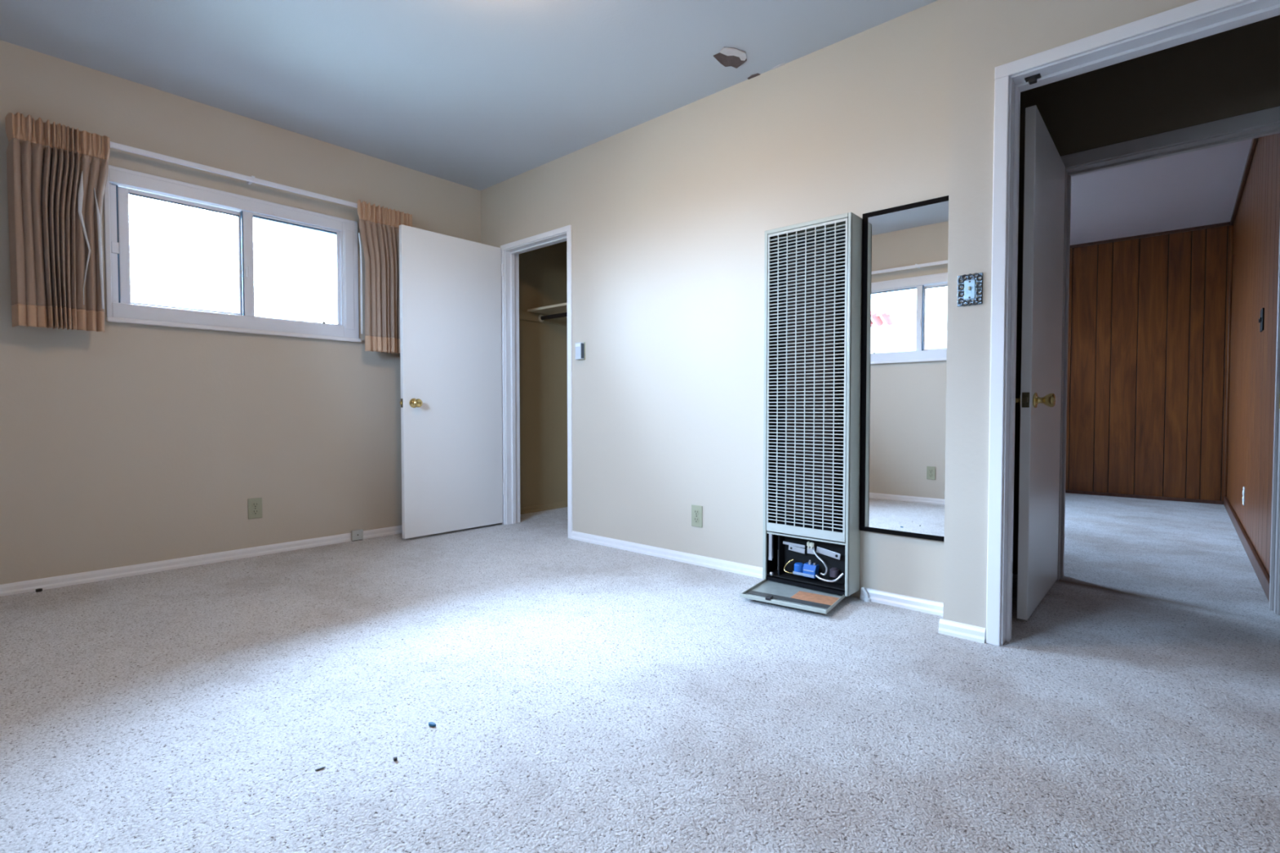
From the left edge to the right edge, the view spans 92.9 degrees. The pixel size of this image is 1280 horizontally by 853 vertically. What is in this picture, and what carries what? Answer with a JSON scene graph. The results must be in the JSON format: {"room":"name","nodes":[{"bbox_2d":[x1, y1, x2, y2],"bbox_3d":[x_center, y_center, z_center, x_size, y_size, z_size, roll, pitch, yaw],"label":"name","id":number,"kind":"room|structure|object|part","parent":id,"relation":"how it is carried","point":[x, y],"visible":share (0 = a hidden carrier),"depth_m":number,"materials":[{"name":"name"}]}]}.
{"room":"empty bedroom","nodes":[
{"label":"empty bedroom","id":0,"kind":"room"},
{"bbox_2d":[0,40,567,584],"bbox_3d":[-1.964,-0.499,3.733,0.140,2.437,4.260,1,2,42],"label":"wall","id":1,"kind":"structure","parent":0,"point":[125,444],"depth_m":3.25,"materials":[{"name":"beige paint"}]},
{"bbox_2d":[0,524,402,596],"bbox_3d":[-2.197,0.704,3.384,0.017,0.050,3.100,1,2,42],"label":"baseboard","id":2,"kind":"structure","parent":1,"relation":"attached to","point":[11,588],"depth_m":3.15,"materials":[{"name":"white wood"}]},
{"bbox_2d":[103,164,361,342],"bbox_3d":[-2.214,-0.895,3.413,0.176,0.754,1.212,1,2,42],"label":"window","id":3,"kind":"structure","parent":1,"relation":"in","point":[121,182],"depth_m":3.33,"materials":[{"name":"white plastic"}]},
{"bbox_3d":[-2.389,-0.897,3.206,0.024,0.576,0.549,1,2,42],"label":"sash","id":4,"kind":"part","parent":3,"relation":"part of","materials":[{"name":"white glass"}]},
{"bbox_3d":[-2.158,-0.528,3.373,0.026,0.022,1.212,1,2,42],"label":"sill","id":5,"kind":"part","parent":3,"relation":"part of","materials":[{"name":"white wood"}]},
{"bbox_3d":[-2.029,-0.908,3.570,0.024,0.578,0.517,1,2,42],"label":"sash","id":6,"kind":"part","parent":3,"relation":"part of","materials":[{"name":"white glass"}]},
{"bbox_2d":[110,141,357,208],"bbox_3d":[-2.140,-1.348,3.335,0.095,0.035,1.808,1,2,42],"label":"curtain rod","id":7,"kind":"object","parent":1,"relation":"attached to","point":[249,180],"visible":0.49,"depth_m":3.22,"materials":[{"name":"white metal"}]},
{"bbox_2d":[4,111,110,332],"bbox_3d":[-2.591,-0.894,2.721,0.343,0.912,0.106,-1,2,-37],"label":"curtain","id":8,"kind":"object","parent":7,"relation":"hanging from","point":[57,175],"visible":1,"depth_m":2.70,"materials":[{"name":"beige fabric"}]},
{"bbox_2d":[357,200,412,353],"bbox_3d":[-1.592,-0.925,3.856,0.104,0.912,0.380,1,2,32],"label":"curtain","id":9,"kind":"object","parent":7,"relation":"hanging from","point":[379,227],"visible":0.74,"depth_m":3.81,"materials":[{"name":"beige fabric"}]},
{"bbox_3d":[-1.583,-0.916,3.858,0.102,0.712,0.372,1,2,29],"label":"panel","id":10,"kind":"part","parent":9,"relation":"part of","materials":[{"name":"beige fabric"}]},
{"bbox_2d":[247,497,262,519],"bbox_3d":[-2.163,0.460,3.421,0.009,0.115,0.070,1,2,42],"label":"wall outlet","id":11,"kind":"object","parent":1,"relation":"attached to","point":[255,504],"visible":1,"depth_m":3.42,"materials":[{"name":"beige plastic"}]},
{"bbox_2d":[252,509,258,515],"bbox_3d":[-2.161,0.480,3.420,0.003,0.033,0.033,1,2,42],"label":"socket","id":12,"kind":"object","parent":11,"relation":"attached to","point":[255,512],"depth_m":3.42,"materials":[{"name":"grey plastic"}]},
{"bbox_2d":[252,502,258,507],"bbox_3d":[-2.161,0.440,3.419,0.003,0.033,0.033,1,2,42],"label":"socket","id":13,"kind":"object","parent":11,"relation":"attached to","point":[255,504],"depth_m":3.42,"materials":[{"name":"grey plastic"}]},
{"bbox_2d":[351,528,363,541],"bbox_3d":[-1.779,0.684,3.829,0.024,0.066,0.070,1,2,42],"label":"phone jack","id":14,"kind":"object","parent":1,"relation":"attached to","point":[356,535],"visible":1,"depth_m":3.82,"materials":[{"name":"grey plastic"}]},
{"bbox_2d":[520,500,567,514],"bbox_3d":[-0.835,0.663,4.920,0.017,0.050,0.765,1,2,42],"label":"baseboard","id":15,"kind":"structure","parent":1,"relation":"attached to","point":[534,508],"depth_m":4.97,"materials":[{"name":"beige paint"}]},
{"bbox_2d":[0,0,937,190],"bbox_3d":[1.175,-1.720,3.457,5.160,0.020,8.060,1,2,42],"label":"ceiling","id":16,"kind":"structure","parent":0,"point":[479,95],"depth_m":2.79,"materials":[{"name":"paint"}]},
{"bbox_2d":[713,47,746,68],"bbox_3d":[0.415,-1.688,2.789,0.159,0.008,0.137,-1,2,-31],"label":"smoke detector","id":17,"kind":"structure","parent":16,"relation":"attached to","point":[727,56],"depth_m":2.78,"materials":[{"name":"paint"}]},
{"bbox_2d":[747,62,786,79],"bbox_3d":[0.599,-1.694,2.898,0.200,0.003,0.021,1,2,42],"label":"hole","id":18,"kind":"object","parent":16,"relation":"attached to","point":[752,76],"depth_m":2.93,"materials":[{"name":"paint"}]},
{"bbox_2d":[0,493,1279,852],"bbox_3d":[1.175,0.786,3.524,5.160,0.120,8.060,1,2,42],"label":"floor","id":19,"kind":"structure","parent":0,"point":[580,696],"depth_m":1.67,"materials":[{"name":"carpet"}]},
{"bbox_2d":[35,588,42,592],"bbox_3d":[-2.712,0.740,2.748,0.019,0.012,0.022,1,2,42],"label":"scrap","id":20,"kind":"object","parent":19,"relation":"on","point":[37,590],"visible":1,"depth_m":2.74,"materials":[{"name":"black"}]},
{"bbox_2d":[428,722,435,726],"bbox_3d":[-0.540,0.774,1.581,0.024,0.006,0.010,1,2,19],"label":"scrap","id":21,"kind":"object","parent":19,"relation":"on","point":[430,724],"visible":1,"depth_m":1.58,"materials":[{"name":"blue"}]},
{"bbox_2d":[861,586,870,602],"bbox_3d":[0.970,0.721,2.615,0.040,0.059,0.026,1,2,42],"label":"stub","id":22,"kind":"object","parent":19,"relation":"on","point":[867,599],"visible":1,"depth_m":2.61,"materials":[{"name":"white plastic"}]},
{"bbox_2d":[480,0,951,603],"bbox_3d":[0.079,-0.492,3.486,3.245,2.437,0.120,1,2,42],"label":"wall","id":23,"kind":"structure","parent":0,"point":[669,214],"depth_m":3.15,"materials":[{"name":"beige paint"}]},
{"bbox_2d":[399,224,504,538],"bbox_3d":[-1.236,-0.279,4.058,0.169,1.948,0.758,1,2,42],"label":"door","id":24,"kind":"structure","parent":23,"relation":"in","point":[450,287],"depth_m":4.01,"materials":[{"name":"white wood"}]},
{"bbox_3d":[-1.398,-0.146,3.803,0.066,0.060,0.060,1,2,42],"label":"knob","id":25,"kind":"part","parent":24,"relation":"part of","materials":[{"name":"gold metal"}]},
{"bbox_2d":[500,224,573,538],"bbox_3d":[-0.671,-0.285,4.148,0.742,1.987,0.133,1,2,42],"label":"door frame","id":26,"kind":"structure","parent":23,"relation":"attached to","point":[510,251],"depth_m":4.34,"materials":[{"name":"white wood"}]},
{"bbox_2d":[575,342,585,359],"bbox_3d":[-0.373,-0.469,3.782,0.060,0.110,0.038,1,2,42],"label":"thermostat","id":27,"kind":"object","parent":23,"relation":"attached to","point":[580,346],"visible":1,"depth_m":3.77,"materials":[{"name":"beige plastic"}]},
{"bbox_2d":[581,342,584,358],"bbox_3d":[-0.355,-0.468,3.763,0.002,0.092,0.026,1,2,42],"label":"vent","id":28,"kind":"object","parent":27,"relation":"attached to","point":[582,344],"depth_m":3.76,"materials":[{"name":"grey"}]},
{"bbox_3d":[-0.363,-0.469,3.794,0.060,0.110,0.008,1,2,42],"label":"plate","id":29,"kind":"part","parent":27,"relation":"part of","materials":[{"name":"beige plastic"}]},
{"bbox_2d":[570,530,762,578],"bbox_3d":[0.105,0.704,3.404,1.445,0.050,0.017,1,2,42],"label":"baseboard","id":30,"kind":"structure","parent":23,"relation":"attached to","point":[706,562],"depth_m":3.33,"materials":[{"name":"white wood"}]},
{"bbox_2d":[691,504,702,527],"bbox_3d":[0.301,0.475,3.229,0.070,0.115,0.009,1,2,42],"label":"wall outlet","id":31,"kind":"object","parent":23,"relation":"attached to","point":[696,510],"visible":1,"depth_m":3.23,"materials":[{"name":"beige plastic"}]},
{"bbox_2d":[693,516,698,523],"bbox_3d":[0.299,0.495,3.228,0.033,0.033,0.003,1,2,42],"label":"socket","id":32,"kind":"object","parent":31,"relation":"attached to","point":[695,518],"depth_m":3.23,"materials":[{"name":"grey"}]},
{"bbox_2d":[693,509,698,515],"bbox_3d":[0.299,0.456,3.227,0.033,0.033,0.003,1,2,42],"label":"socket","id":33,"kind":"object","parent":31,"relation":"attached to","point":[695,511],"depth_m":3.23,"materials":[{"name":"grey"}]},
{"bbox_2d":[739,212,862,613],"bbox_3d":[0.681,-0.080,2.623,0.411,1.622,0.389,1,2,42],"label":"wall heater","id":34,"kind":"object","parent":23,"relation":"attached to","point":[813,268],"visible":1,"depth_m":2.67,"materials":[{"name":"metal"}]},
{"bbox_2d":[766,217,848,542],"bbox_3d":[0.725,-0.193,2.671,0.372,1.355,0.007,1,2,42],"label":"grille","id":35,"kind":"object","parent":34,"relation":"attached to","point":[811,534],"depth_m":2.66,"materials":[{"name":"metal"}]},
{"bbox_2d":[859,586,943,616],"bbox_3d":[1.104,0.728,2.519,0.385,0.050,0.017,1,2,42],"label":"baseboard","id":36,"kind":"structure","parent":23,"relation":"attached to","point":[917,604],"depth_m":2.52,"materials":[{"name":"white wood"}]},
{"bbox_2d":[859,195,948,542],"bbox_3d":[1.096,-0.226,2.497,0.376,1.357,0.020,1,2,42],"label":"wall mirror","id":37,"kind":"object","parent":23,"relation":"attached to","point":[904,300],"visible":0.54,"depth_m":2.50,"materials":[{"name":"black mirror"}]},
{"bbox_2d":[942,0,989,626],"bbox_3d":[1.270,-0.460,2.293,0.120,2.437,0.326,1,2,42],"label":"wall","id":38,"kind":"structure","parent":0,"point":[969,18],"depth_m":2.17,"materials":[{"name":"beige paint"}]},
{"bbox_2d":[956,272,982,306],"bbox_3d":[1.166,-0.485,2.155,0.081,0.113,0.018,1,2,42],"label":"light switch","id":39,"kind":"object","parent":38,"relation":"attached to","point":[970,286],"visible":1,"depth_m":2.15,"materials":[{"name":"grey metal"}]},
{"bbox_3d":[1.169,-0.485,2.158,0.036,0.068,0.003,1,2,42],"label":"plate","id":40,"kind":"part","parent":39,"relation":"part of","materials":[{"name":"grey metal"}]},
{"bbox_2d":[979,0,1197,642],"bbox_3d":[1.821,-0.443,1.668,1.535,2.437,0.120,1,2,42],"label":"wall","id":41,"kind":"structure","parent":0,"point":[1018,29],"depth_m":2.05,"materials":[{"name":"beige paint"}]},
{"bbox_2d":[937,618,986,643],"bbox_3d":[1.159,0.736,2.194,0.151,0.050,0.017,1,2,42],"label":"baseboard","id":42,"kind":"structure","parent":41,"relation":"attached to","point":[971,633],"depth_m":2.19,"materials":[{"name":"white wood"}]},
{"bbox_2d":[1015,105,1065,620],"bbox_3d":[1.731,-0.240,2.612,0.169,1.955,0.796,1,2,42],"label":"door","id":43,"kind":"structure","parent":41,"relation":"in","point":[1039,401],"depth_m":2.44,"materials":[{"name":"white wood"}]},
{"bbox_3d":[1.478,-0.103,2.407,0.066,0.060,0.060,1,2,42],"label":"knob","id":44,"kind":"part","parent":43,"relation":"part of","materials":[{"name":"gold metal"}]},
{"bbox_3d":[1.474,-0.102,2.326,0.025,0.058,0.002,1,2,42],"label":"latch plate","id":45,"kind":"part","parent":43,"relation":"part of","materials":[{"name":"gold metal"}]},
{"bbox_3d":[1.554,-0.101,2.340,0.066,0.060,0.060,1,2,42],"label":"knob","id":46,"kind":"part","parent":43,"relation":"part of","materials":[{"name":"gold metal"}]},
{"bbox_2d":[986,0,1279,646],"bbox_3d":[1.583,-0.229,1.882,0.856,1.996,0.143,1,2,42],"label":"door frame","id":47,"kind":"structure","parent":41,"relation":"attached to","point":[1199,19],"depth_m":2.09,"materials":[{"name":"white wood"}]},
{"bbox_2d":[1024,73,1040,84],"bbox_3d":[1.329,-1.173,2.059,0.044,0.020,0.024,1,2,42],"label":"door latch","id":48,"kind":"object","parent":47,"relation":"attached to","point":[1032,79],"depth_m":2.05,"materials":[{"name":"black metal"}]},
{"bbox_2d":[1012,14,1279,574],"bbox_3d":[1.295,-0.496,3.611,4.900,2.437,0.120,1,2,42],"label":"wall","id":49,"kind":"structure","parent":0,"point":[1234,72],"depth_m":2.66,"materials":[{"name":"brown paint"}]},
{"bbox_2d":[1055,106,1279,615],"bbox_3d":[2.323,-0.263,2.705,0.855,2.021,0.146,1,2,42],"label":"door frame","id":50,"kind":"structure","parent":49,"relation":"attached to","point":[1264,122],"depth_m":2.63,"materials":[{"name":"white wood"}]},
{"bbox_2d":[1065,225,1233,504],"bbox_3d":[3.891,-0.570,6.387,3.300,2.437,0.120,1,2,42],"label":"wall","id":51,"kind":"structure","parent":0,"point":[1148,317],"depth_m":5.60,"materials":[{"name":"brown wood"}]},
{"bbox_2d":[1065,489,1223,504],"bbox_3d":[3.838,0.634,6.374,3.280,0.030,0.014,1,2,42],"label":"baseboard","id":52,"kind":"structure","parent":51,"relation":"attached to","point":[1183,500],"depth_m":5.62,"materials":[{"name":"brown wood"}]},
{"bbox_2d":[1070,222,1230,248],"bbox_3d":[3.836,-1.772,6.309,3.278,0.030,0.018,1,2,42],"label":"trim","id":53,"kind":"structure","parent":51,"relation":"attached to","point":[1225,224],"depth_m":5.55,"materials":[{"name":"brown wood"}]},
{"bbox_2d":[1223,226,1233,496],"bbox_3d":[5.072,-0.535,5.247,0.015,2.367,0.015,1,2,42],"label":"trim","id":54,"kind":"structure","parent":51,"relation":"attached to","point":[1232,227],"depth_m":5.24,"materials":[{"name":"brown wood"}]},
{"bbox_2d":[1070,138,1252,244],"bbox_3d":[2.631,-1.749,4.933,3.300,0.004,3.680,1,2,42],"label":"ceiling","id":55,"kind":"structure","parent":0,"point":[1197,188],"depth_m":4.58,"materials":[{"name":"grey paint"}]},
{"bbox_2d":[1226,133,1279,576],"bbox_3d":[3.950,-0.503,3.876,0.120,2.437,3.800,1,2,42],"label":"wall","id":56,"kind":"structure","parent":0,"point":[1255,245],"depth_m":3.47,"materials":[{"name":"brown wood"}]},
{"bbox_2d":[1242,486,1244,506],"bbox_3d":[3.829,0.441,3.862,0.009,0.115,0.070,1,2,42],"label":"outlet","id":57,"kind":"object","parent":56,"relation":"attached to","point":[1243,490],"visible":1,"depth_m":3.84,"materials":[{"name":"white plastic"}]},
{"bbox_2d":[1230,137,1258,225],"bbox_3d":[3.853,-1.703,3.843,0.020,0.035,3.670,1,2,42],"label":"trim","id":58,"kind":"structure","parent":56,"relation":"attached to","point":[1254,142],"depth_m":4.16,"materials":[{"name":"brown wood"}]},
{"bbox_2d":[1223,496,1269,602],"bbox_3d":[3.858,0.678,3.910,0.016,0.075,3.660,1,2,42],"label":"baseboard","id":59,"kind":"structure","parent":56,"relation":"attached to","point":[1262,575],"depth_m":3.29,"materials":[{"name":"brown wood"}]},
{"bbox_2d":[1258,307,1264,332],"bbox_3d":[3.243,-0.556,3.178,0.014,0.114,0.120,1,2,42],"label":"switch","id":60,"kind":"object","parent":56,"relation":"attached to","point":[1261,320],"visible":1,"depth_m":3.15,"materials":[{"name":"black metal"}]},
{"bbox_3d":[0.053,-0.523,4.621,1.700,2.437,0.015,1,2,42],"label":"wall","id":61,"kind":"structure","parent":0,"visible":0},
{"bbox_2d":[519,310,567,325],"bbox_3d":[-0.239,-0.862,4.357,1.600,0.069,0.754,1,2,42],"label":"trim","id":62,"kind":"structure","parent":61,"relation":"attached to","point":[523,315],"depth_m":4.88,"materials":[{"name":"beige paint"}]},
{"bbox_2d":[527,302,567,317],"bbox_3d":[-0.142,-0.910,4.465,1.600,0.019,0.458,1,2,42],"label":"closet shelf","id":63,"kind":"object","parent":62,"relation":"on","point":[559,308],"visible":0.24,"depth_m":4.73,"materials":[{"name":"beige paint"}]},
{"bbox_2d":[537,311,567,322],"bbox_3d":[-0.211,-0.858,4.389,1.566,0.060,0.060,1,2,42],"label":"closet rod","id":64,"kind":"object","parent":61,"relation":"attached to","point":[541,318],"visible":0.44,"depth_m":4.80,"materials":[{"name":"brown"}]},
{"bbox_2d":[537,314,544,322],"bbox_3d":[-0.792,-0.872,4.904,0.014,0.060,0.060,1,2,42],"label":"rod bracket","id":65,"kind":"object","parent":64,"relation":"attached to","point":[540,317],"depth_m":4.89,"materials":[{"name":"beige paint"}]}
]}

